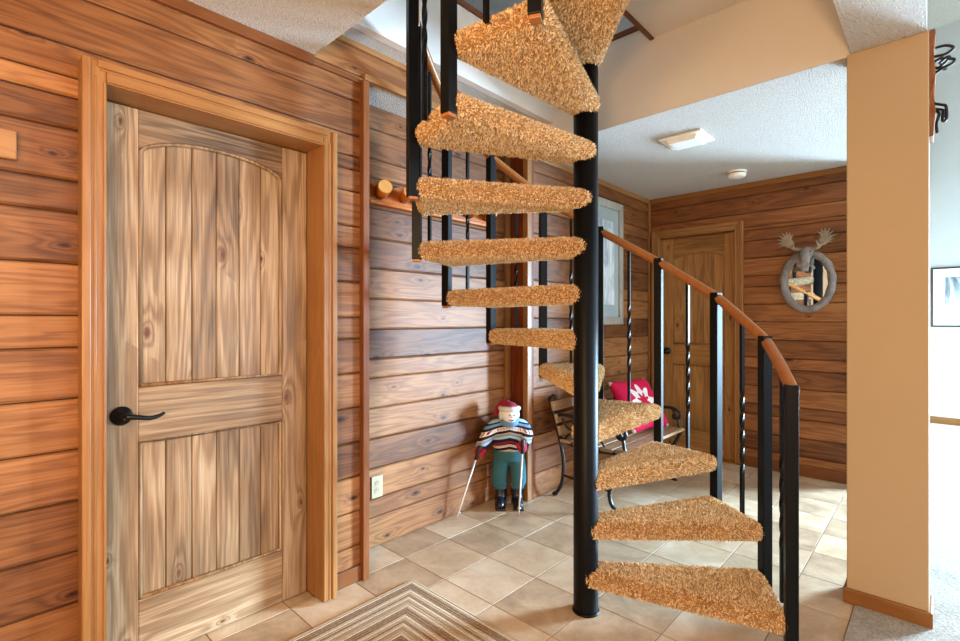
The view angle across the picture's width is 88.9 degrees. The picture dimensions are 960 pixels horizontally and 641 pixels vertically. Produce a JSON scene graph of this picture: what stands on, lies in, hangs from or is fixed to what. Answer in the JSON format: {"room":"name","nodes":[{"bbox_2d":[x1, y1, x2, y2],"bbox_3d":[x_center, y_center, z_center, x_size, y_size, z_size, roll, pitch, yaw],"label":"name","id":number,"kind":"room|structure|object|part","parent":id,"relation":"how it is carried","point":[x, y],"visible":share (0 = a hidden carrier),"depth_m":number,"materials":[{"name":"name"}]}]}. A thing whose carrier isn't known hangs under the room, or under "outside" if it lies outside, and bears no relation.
{"room":"entrance hall","nodes":[
{"label":"entrance hall","id":0,"kind":"room"},
{"bbox_2d":[0,0,362,640],"bbox_3d":[-2.279,0.035,0.662,0.151,2.430,4.845,0,0,43],"label":"wall","id":1,"kind":"structure","parent":0,"point":[43,43],"depth_m":1.56,"materials":[{"name":"brown wood"}]},
{"bbox_2d":[0,128,16,160],"bbox_3d":[-1.640,-0.525,1.175,0.079,0.086,0.768,0,0,43],"label":"plank","id":2,"kind":"object","parent":1,"relation":"attached to","point":[8,138],"visible":1,"depth_m":1.45,"materials":[{"name":"brown wood"}]},
{"bbox_2d":[78,55,336,640],"bbox_3d":[-1.029,0.202,1.944,0.228,2.084,0.898,0,0,43],"label":"door","id":3,"kind":"structure","parent":1,"relation":"in","point":[207,223],"depth_m":1.92,"materials":[{"name":"brown wood"}]},
{"bbox_3d":[-1.199,0.343,1.747,0.030,0.031,0.132,0,0,43],"label":"lever","id":4,"kind":"part","parent":3,"relation":"part of","materials":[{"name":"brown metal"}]},
{"bbox_3d":[-1.071,-0.224,1.984,0.010,0.943,0.532,0,0,43],"label":"panel","id":5,"kind":"part","parent":3,"relation":"part of","materials":[{"name":"brown wood"}]},
{"bbox_3d":[-1.071,0.731,1.984,0.010,0.585,0.532,0,0,43],"label":"panel","id":6,"kind":"part","parent":3,"relation":"part of","materials":[{"name":"brown wood"}]},
{"bbox_3d":[-1.070,-0.697,1.983,0.031,0.142,0.534,0,0,43],"label":"rail","id":7,"kind":"part","parent":3,"relation":"part of","materials":[{"name":"brown wood"}]},
{"bbox_3d":[-1.062,0.164,1.975,0.014,1.710,0.534,0,0,43],"label":"panel moulding","id":8,"kind":"part","parent":3,"relation":"part of","materials":[{"name":"brown wood"}]},
{"bbox_3d":[-1.070,0.343,1.983,0.031,0.198,0.534,0,0,43],"label":"lock rail","id":9,"kind":"part","parent":3,"relation":"part of","materials":[{"name":"brown wood"}]},
{"bbox_3d":[-1.070,1.131,1.983,0.031,0.225,0.534,0,0,43],"label":"rail","id":10,"kind":"part","parent":3,"relation":"part of","materials":[{"name":"brown wood"}]},
{"bbox_2d":[151,0,314,65],"bbox_3d":[-2.307,-1.157,0.507,0.022,0.045,4.580,0,0,43],"label":"trim","id":11,"kind":"structure","parent":1,"relation":"attached to","point":[186,7],"depth_m":1.93,"materials":[{"name":"brown wood"}]},
{"bbox_2d":[314,60,361,83],"bbox_3d":[-0.652,-1.151,2.276,0.014,0.022,0.265,0,0,43],"label":"trim","id":12,"kind":"structure","parent":1,"relation":"attached to","point":[317,63],"depth_m":2.26,"materials":[{"name":"brown wood"}]},
{"bbox_2d":[337,564,360,590],"bbox_3d":[-0.630,1.212,2.299,0.014,0.075,0.160,0,0,43],"label":"baseboard","id":13,"kind":"structure","parent":1,"relation":"attached to","point":[350,576],"depth_m":2.30,"materials":[{"name":"brown wood"}]},
{"bbox_2d":[359,80,368,580],"bbox_3d":[-0.561,0.048,2.368,0.040,2.405,0.035,0,0,43],"label":"trim","id":14,"kind":"structure","parent":1,"relation":"attached to","point":[364,86],"depth_m":2.35,"materials":[{"name":"brown wood"}]},
{"bbox_2d":[363,73,439,109],"bbox_3d":[-0.109,-1.185,2.864,0.024,0.030,1.335,0,0,43],"label":"trim","id":15,"kind":"structure","parent":1,"relation":"attached to","point":[372,80],"depth_m":2.47,"materials":[{"name":"brown wood"}]},
{"bbox_2d":[188,0,384,53],"bbox_3d":[-1.679,-1.415,-0.086,2.270,0.470,4.575,0,0,43],"label":"ceiling","id":16,"kind":"structure","parent":0,"point":[307,25],"depth_m":1.90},
{"bbox_2d":[325,0,386,45],"bbox_3d":[-0.085,-1.440,1.527,1.645,0.519,0.050,0,0,43],"label":"trim","id":17,"kind":"structure","parent":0,"point":[385,0],"depth_m":1.93,"materials":[{"name":"white paint"}]},
{"bbox_2d":[314,40,439,104],"bbox_3d":[-0.241,-1.248,2.833,0.150,0.135,1.640,0,0,43],"label":"wall","id":18,"kind":"structure","parent":0,"point":[337,54],"depth_m":2.36,"materials":[{"name":"brown wood"}]},
{"bbox_2d":[335,34,472,97],"bbox_3d":[-0.189,-1.314,2.770,0.032,0.028,1.620,0,0,43],"label":"trim","id":19,"kind":"structure","parent":18,"relation":"attached to","point":[343,39],"depth_m":2.39,"materials":[{"name":"brown wood"}]},
{"bbox_2d":[369,104,504,548],"bbox_3d":[-0.317,0.035,3.072,0.151,2.430,1.355,0,0,43],"label":"wall","id":20,"kind":"structure","parent":0,"point":[436,382],"depth_m":2.93,"materials":[{"name":"brown wood"}]},
{"bbox_2d":[371,474,382,498],"bbox_3d":[-0.566,0.915,2.692,0.009,0.120,0.074,0,0,43],"label":"wall outlet","id":21,"kind":"object","parent":20,"relation":"attached to","point":[376,481],"visible":1,"depth_m":2.69,"materials":[{"name":"beige plastic"}]},
{"bbox_2d":[369,180,496,227],"bbox_3d":[-0.230,-0.697,2.960,0.133,0.133,1.000,0,0,43],"label":"coat rack","id":22,"kind":"object","parent":20,"relation":"attached to","point":[381,194],"visible":0.41,"depth_m":2.75,"materials":[{"name":"brown wood"}]},
{"bbox_2d":[504,156,509,495],"bbox_3d":[0.196,0.035,3.492,0.025,2.430,0.040,0,0,43],"label":"trim","id":23,"kind":"structure","parent":20,"relation":"attached to","point":[506,159],"depth_m":3.48,"materials":[{"name":"brown wood"}]},
{"bbox_2d":[342,27,543,123],"bbox_3d":[-0.143,-1.347,2.744,0.115,0.045,1.645,0,0,43],"label":"ledge","id":24,"kind":"object","parent":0,"point":[351,33],"visible":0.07,"depth_m":2.46,"materials":[{"name":"white paint"}]},
{"bbox_2d":[352,0,552,124],"bbox_3d":[-0.088,-1.511,2.693,0.045,0.378,1.655,0,0,43],"label":"wall","id":25,"kind":"structure","parent":0,"point":[386,24],"depth_m":2.53,"materials":[{"name":"white paint"}]},
{"bbox_2d":[457,0,482,19],"bbox_3d":[-0.083,-1.715,2.688,0.060,0.030,1.655,0,0,43],"label":"trim","id":26,"kind":"structure","parent":25,"relation":"on","point":[464,4],"depth_m":2.68,"materials":[{"name":"brown wood"}]},
{"bbox_2d":[189,462,853,640],"bbox_3d":[-0.612,1.300,1.445,2.330,0.100,8.612,0,0,43],"label":"floor","id":27,"kind":"structure","parent":0,"point":[513,572],"depth_m":2.48,"materials":[{"name":"beige tile"}]},
{"bbox_2d":[288,580,518,640],"bbox_3d":[-0.517,1.244,1.264,1.200,0.010,1.840,0,0,43],"label":"braided rug","id":28,"kind":"object","parent":27,"relation":"on","point":[410,611],"visible":1,"depth_m":2.01,"materials":[{"name":"beige fabric"}]},
{"bbox_2d":[475,399,532,510],"bbox_3d":[0.158,0.891,3.259,0.402,0.725,0.285,0,0,0],"label":"doll","id":29,"kind":"object","parent":27,"relation":"on","point":[506,432],"visible":0.96,"depth_m":3.24},
{"bbox_2d":[456,445,481,519],"bbox_3d":[-0.071,1.025,3.104,0.176,0.451,0.028,0,0,-24],"label":"ski pole","id":30,"kind":"object","parent":29,"relation":"attached to","point":[479,446],"visible":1,"depth_m":3.10,"materials":[{"name":"metal"}]},
{"bbox_2d":[517,439,524,515],"bbox_3d":[0.263,1.006,3.136,0.051,0.489,0.028,0,0,-3],"label":"ski pole","id":31,"kind":"object","parent":29,"relation":"attached to","point":[522,440],"visible":1,"depth_m":3.13,"materials":[{"name":"metal"}]},
{"bbox_2d":[406,0,799,640],"bbox_3d":[0.453,-0.450,2.116,1.512,3.401,1.539,0,0,43],"label":"spiral staircase","id":32,"kind":"structure","parent":27,"relation":"on","point":[553,52],"depth_m":2.06,"materials":[{"name":"carpet"}]},
{"bbox_3d":[-0.262,-1.013,1.894,0.041,1.069,0.041,0,0,-24],"label":"post","id":33,"kind":"part","parent":32,"relation":"part of","materials":[{"name":"black metal"}]},
{"bbox_3d":[-0.286,-0.811,2.217,0.041,1.069,0.041,0,0,1],"label":"post","id":34,"kind":"part","parent":32,"relation":"part of","materials":[{"name":"black metal"}]},
{"bbox_3d":[-0.171,-0.610,2.521,0.041,1.069,0.041,0,0,26],"label":"post","id":35,"kind":"part","parent":32,"relation":"part of","materials":[{"name":"black metal"}]},
{"bbox_3d":[-0.103,-1.214,1.611,0.041,1.069,0.041,0,0,41],"label":"post","id":36,"kind":"part","parent":32,"relation":"part of","materials":[{"name":"black metal"}]},
{"bbox_3d":[0.061,-0.408,2.748,0.041,1.069,0.041,0,0,-39],"label":"post","id":37,"kind":"part","parent":32,"relation":"part of","materials":[{"name":"black metal"}]},
{"bbox_3d":[0.161,-1.416,1.421,0.041,1.069,0.041,0,0,16],"label":"post","id":38,"kind":"part","parent":32,"relation":"part of","materials":[{"name":"black metal"}]},
{"bbox_3d":[0.368,-0.207,2.855,0.041,1.069,0.041,0,0,-14],"label":"post","id":39,"kind":"part","parent":32,"relation":"part of","materials":[{"name":"black metal"}]},
{"bbox_3d":[0.457,1.246,2.111,0.116,0.009,0.116,0,0,43],"label":"plate","id":40,"kind":"part","parent":32,"relation":"part of","materials":[{"name":"black metal"}]},
{"bbox_3d":[0.691,-0.005,2.823,0.041,1.069,0.041,0,0,11],"label":"post","id":41,"kind":"part","parent":32,"relation":"part of","materials":[{"name":"black metal"}]},
{"bbox_3d":[0.453,-0.933,2.116,1.518,2.421,1.546,0,0,43],"label":"handrail","id":42,"kind":"part","parent":32,"relation":"part of","materials":[{"name":"brown wood"}]},
{"bbox_3d":[0.970,0.196,2.657,0.041,1.069,0.041,0,0,36],"label":"post","id":43,"kind":"part","parent":32,"relation":"part of","materials":[{"name":"black metal"}]},
{"bbox_3d":[1.153,0.398,2.389,0.041,1.069,0.041,0,0,-29],"label":"post","id":44,"kind":"part","parent":32,"relation":"part of","materials":[{"name":"black metal"}]},
{"bbox_3d":[1.205,0.599,2.069,0.041,1.069,0.041,0,0,-4],"label":"post","id":45,"kind":"part","parent":32,"relation":"part of","materials":[{"name":"black metal"}]},
{"bbox_3d":[1.117,0.741,1.756,0.041,1.019,0.041,0,0,21],"label":"post","id":46,"kind":"part","parent":32,"relation":"part of","materials":[{"name":"black metal"}]},
{"bbox_2d":[548,387,683,509],"bbox_3d":[1.029,0.890,3.653,0.626,0.725,0.965,0,0,43],"label":"garden bench","id":47,"kind":"object","parent":27,"relation":"on","point":[617,444],"visible":0.38,"depth_m":3.46,"materials":[{"name":"metal"}]},
{"bbox_3d":[0.717,0.890,3.325,0.621,0.725,0.028,0,0,43],"label":"frame","id":48,"kind":"part","parent":47,"relation":"part of","materials":[{"name":"metal"}]},
{"bbox_2d":[608,378,668,433],"bbox_3d":[1.226,0.645,3.774,0.463,0.352,0.257,0,0,-36],"label":"throw pillow","id":49,"kind":"object","parent":47,"relation":"on","point":[641,391],"visible":0.47,"depth_m":3.73,"materials":[{"name":"fabric"}]},
{"bbox_3d":[1.337,0.890,3.985,0.621,0.725,0.028,0,0,43],"label":"frame","id":50,"kind":"part","parent":47,"relation":"part of","materials":[{"name":"metal"}]},
{"bbox_2d":[534,160,647,496],"bbox_3d":[1.000,0.035,4.212,0.151,2.430,2.070,0,0,43],"label":"wall","id":51,"kind":"structure","parent":0,"point":[547,454],"depth_m":3.75,"materials":[{"name":"brown wood"}]},
{"bbox_2d":[535,159,649,204],"bbox_3d":[1.013,-1.157,4.104,0.018,0.045,1.910,0,0,43],"label":"trim","id":52,"kind":"structure","parent":51,"relation":"attached to","point":[559,165],"depth_m":4.20,"materials":[{"name":"brown wood"}]},
{"bbox_2d":[598,196,622,324],"bbox_3d":[1.035,-0.495,4.117,0.030,1.060,0.680,0,0,43],"label":"framed picture","id":53,"kind":"object","parent":51,"relation":"attached to","point":[610,214],"visible":0.55,"depth_m":4.23},
{"bbox_2d":[598,218,613,304],"bbox_3d":[1.034,-0.495,4.119,0.001,0.720,0.400,0,0,43],"label":"print","id":54,"kind":"object","parent":53,"relation":"attached to","point":[607,223],"depth_m":4.19},
{"bbox_2d":[369,58,846,199],"bbox_3d":[1.195,-1.415,3.120,2.290,0.471,3.495,0,0,43],"label":"ceiling","id":55,"kind":"structure","parent":0,"point":[795,123],"depth_m":3.14,"materials":[{"name":"white paint"}]},
{"bbox_2d":[658,129,713,149],"bbox_3d":[1.343,-1.163,3.183,0.270,0.034,0.250,0,0,43],"label":"ceiling light","id":56,"kind":"object","parent":55,"relation":"in","point":[697,137],"visible":1,"depth_m":3.14,"materials":[{"name":"white plastic"}]},
{"bbox_2d":[727,169,746,179],"bbox_3d":[2.036,-1.155,3.877,0.144,0.050,0.144,0,0,43],"label":"smoke detector","id":57,"kind":"object","parent":55,"relation":"attached to","point":[737,173],"visible":1,"depth_m":3.83,"materials":[{"name":"white plastic"}]},
{"bbox_2d":[510,0,850,498],"bbox_3d":[1.019,-0.225,2.809,2.160,2.950,0.090,0,0,43],"label":"wall","id":58,"kind":"structure","parent":0,"point":[747,43],"depth_m":2.63,"materials":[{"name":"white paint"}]},
{"bbox_2d":[523,158,531,501],"bbox_3d":[0.329,0.035,3.402,0.042,2.430,0.046,0,0,43],"label":"trim","id":59,"kind":"structure","parent":58,"relation":"attached to","point":[527,163],"depth_m":3.39,"materials":[{"name":"brown wood"}]},
{"bbox_2d":[611,26,637,41],"bbox_3d":[0.745,-1.715,3.073,0.740,0.030,0.080,0,0,43],"label":"trim","id":60,"kind":"structure","parent":58,"relation":"on","point":[633,29],"depth_m":2.91,"materials":[{"name":"brown wood"}]},
{"bbox_2d":[623,9,653,40],"bbox_3d":[0.715,-1.660,2.518,0.025,0.100,0.800,0,0,43],"label":"trim","id":61,"kind":"structure","parent":58,"relation":"attached to","point":[626,14],"depth_m":2.67,"materials":[{"name":"brown wood"}]},
{"bbox_2d":[626,0,745,37],"bbox_3d":[1.054,-1.660,2.200,0.905,0.080,0.800,0,0,43],"label":"ceiling","id":62,"kind":"structure","parent":0,"point":[658,17],"depth_m":2.56,"materials":[{"name":"white paint"}]},
{"bbox_2d":[464,0,959,33],"bbox_3d":[1.317,-3.600,1.987,11.200,0.100,11.700,0,0,43],"label":"ceiling","id":63,"kind":"structure","parent":0,"point":[939,12],"depth_m":5.60,"materials":[{"name":"white paint"}]},
{"bbox_2d":[651,172,846,471],"bbox_3d":[2.283,0.035,4.323,1.870,2.430,0.151,0,0,43],"label":"wall","id":64,"kind":"structure","parent":0,"point":[813,346],"depth_m":3.96,"materials":[{"name":"brown wood"}]},
{"bbox_2d":[648,204,650,386],"bbox_3d":[1.661,0.035,4.792,0.020,2.430,0.020,0,0,43],"label":"trim","id":65,"kind":"structure","parent":64,"relation":"attached to","point":[649,205],"depth_m":4.79,"materials":[{"name":"brown wood"}]},
{"bbox_2d":[651,221,743,463],"bbox_3d":[2.019,0.192,4.540,0.812,2.104,0.168,0,0,43],"label":"door","id":66,"kind":"structure","parent":64,"relation":"in","point":[713,254],"depth_m":4.54,"materials":[{"name":"brown wood"}]},
{"bbox_3d":[2.037,-0.683,4.559,0.462,0.206,0.031,0,0,43],"label":"rail","id":67,"kind":"part","parent":66,"relation":"part of","materials":[{"name":"brown wood"}]},
{"bbox_3d":[2.029,0.192,4.550,0.462,1.665,0.014,0,0,43],"label":"panel moulding","id":68,"kind":"part","parent":66,"relation":"part of","materials":[{"name":"brown wood"}]},
{"bbox_3d":[2.037,0.319,4.559,0.462,0.190,0.031,0,0,43],"label":"lock rail","id":69,"kind":"part","parent":66,"relation":"part of","materials":[{"name":"brown wood"}]},
{"bbox_3d":[2.037,1.134,4.559,0.462,0.220,0.031,0,0,43],"label":"rail","id":70,"kind":"part","parent":66,"relation":"part of","materials":[{"name":"brown wood"}]},
{"bbox_3d":[2.038,-0.208,4.560,0.460,0.873,0.010,0,0,43],"label":"panel","id":71,"kind":"part","parent":66,"relation":"part of","materials":[{"name":"brown wood"}]},
{"bbox_3d":[2.038,0.719,4.560,0.460,0.618,0.010,0,0,43],"label":"panel","id":72,"kind":"part","parent":66,"relation":"part of","materials":[{"name":"brown wood"}]},
{"bbox_2d":[722,458,735,464],"bbox_3d":[1.991,1.244,4.509,0.700,0.012,0.100,0,0,43],"label":"threshold","id":73,"kind":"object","parent":64,"relation":"attached to","point":[728,461],"depth_m":4.29,"materials":[{"name":"brown wood"}]},
{"bbox_2d":[650,166,846,204],"bbox_3d":[2.281,-1.157,4.211,1.720,0.045,0.018,0,0,43],"label":"trim","id":74,"kind":"structure","parent":64,"relation":"attached to","point":[841,169],"depth_m":4.15,"materials":[{"name":"brown wood"}]},
{"bbox_2d":[746,455,846,484],"bbox_3d":[2.599,1.205,3.915,0.850,0.090,0.014,0,0,43],"label":"baseboard","id":75,"kind":"structure","parent":64,"relation":"attached to","point":[805,471],"depth_m":3.86,"materials":[{"name":"brown wood"}]},
{"bbox_2d":[778,227,836,312],"bbox_3d":[2.567,-0.387,3.851,0.388,0.650,0.154,0,0,43],"label":"mirror","id":76,"kind":"object","parent":64,"relation":"attached to","point":[807,280],"visible":1,"depth_m":3.87,"materials":[{"name":"plastic"}]},
{"bbox_3d":[2.612,-0.310,3.900,0.290,0.410,0.010,0,0,43],"label":"glass","id":77,"kind":"part","parent":76,"relation":"part of","materials":[{"name":"white mirror"}]},
{"bbox_2d":[833,0,926,53],"bbox_3d":[1.185,-1.415,1.497,0.249,0.470,1.655,0,0,43],"label":"ceiling strip","id":78,"kind":"object","parent":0,"point":[866,24],"depth_m":1.92,"materials":[{"name":"white paint"}]},
{"bbox_2d":[847,31,929,611],"bbox_3d":[1.783,0.035,2.139,0.270,2.430,0.160,0,0,43],"label":"wall pillar","id":79,"kind":"structure","parent":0,"point":[888,144],"depth_m":2.08,"materials":[{"name":"beige paint"}]},
{"bbox_2d":[843,578,932,628],"bbox_3d":[1.783,1.218,2.139,0.294,0.065,0.184,0,0,43],"label":"baseboard","id":80,"kind":"structure","parent":79,"relation":"attached to","point":[914,615],"depth_m":2.06,"materials":[{"name":"brown wood"}]},
{"bbox_2d":[929,29,955,142],"bbox_3d":[1.910,-0.975,2.020,0.080,0.440,0.121,0,0,43],"label":"hook rail","id":81,"kind":"object","parent":79,"relation":"attached to","point":[933,121],"visible":1,"depth_m":2.00,"materials":[{"name":"metal"}]},
{"bbox_2d":[844,423,959,640],"bbox_3d":[3.369,1.298,0.060,5.370,0.104,11.700,0,0,43],"label":"floor","id":82,"kind":"structure","parent":0,"point":[865,624],"depth_m":2.51,"materials":[{"name":"white carpet"}]},
{"bbox_2d":[927,20,959,418],"bbox_3d":[7.146,-1.150,4.469,6.100,4.800,0.100,0,0,43],"label":"wall","id":83,"kind":"structure","parent":0,"point":[945,149],"depth_m":5.86,"materials":[{"name":"white paint"}]},
{"bbox_2d":[930,416,959,425],"bbox_3d":[6.065,1.205,5.406,2.160,0.090,0.015,0,0,43],"label":"baseboard","id":84,"kind":"structure","parent":83,"relation":"attached to","point":[933,419],"depth_m":5.86,"materials":[{"name":"brown wood"}]},
{"bbox_2d":[931,266,959,326],"bbox_3d":[5.706,-0.280,5.733,0.620,0.720,0.025,0,0,43],"label":"framed print","id":85,"kind":"object","parent":83,"relation":"attached to","point":[945,281],"visible":1,"depth_m":5.86}
]}

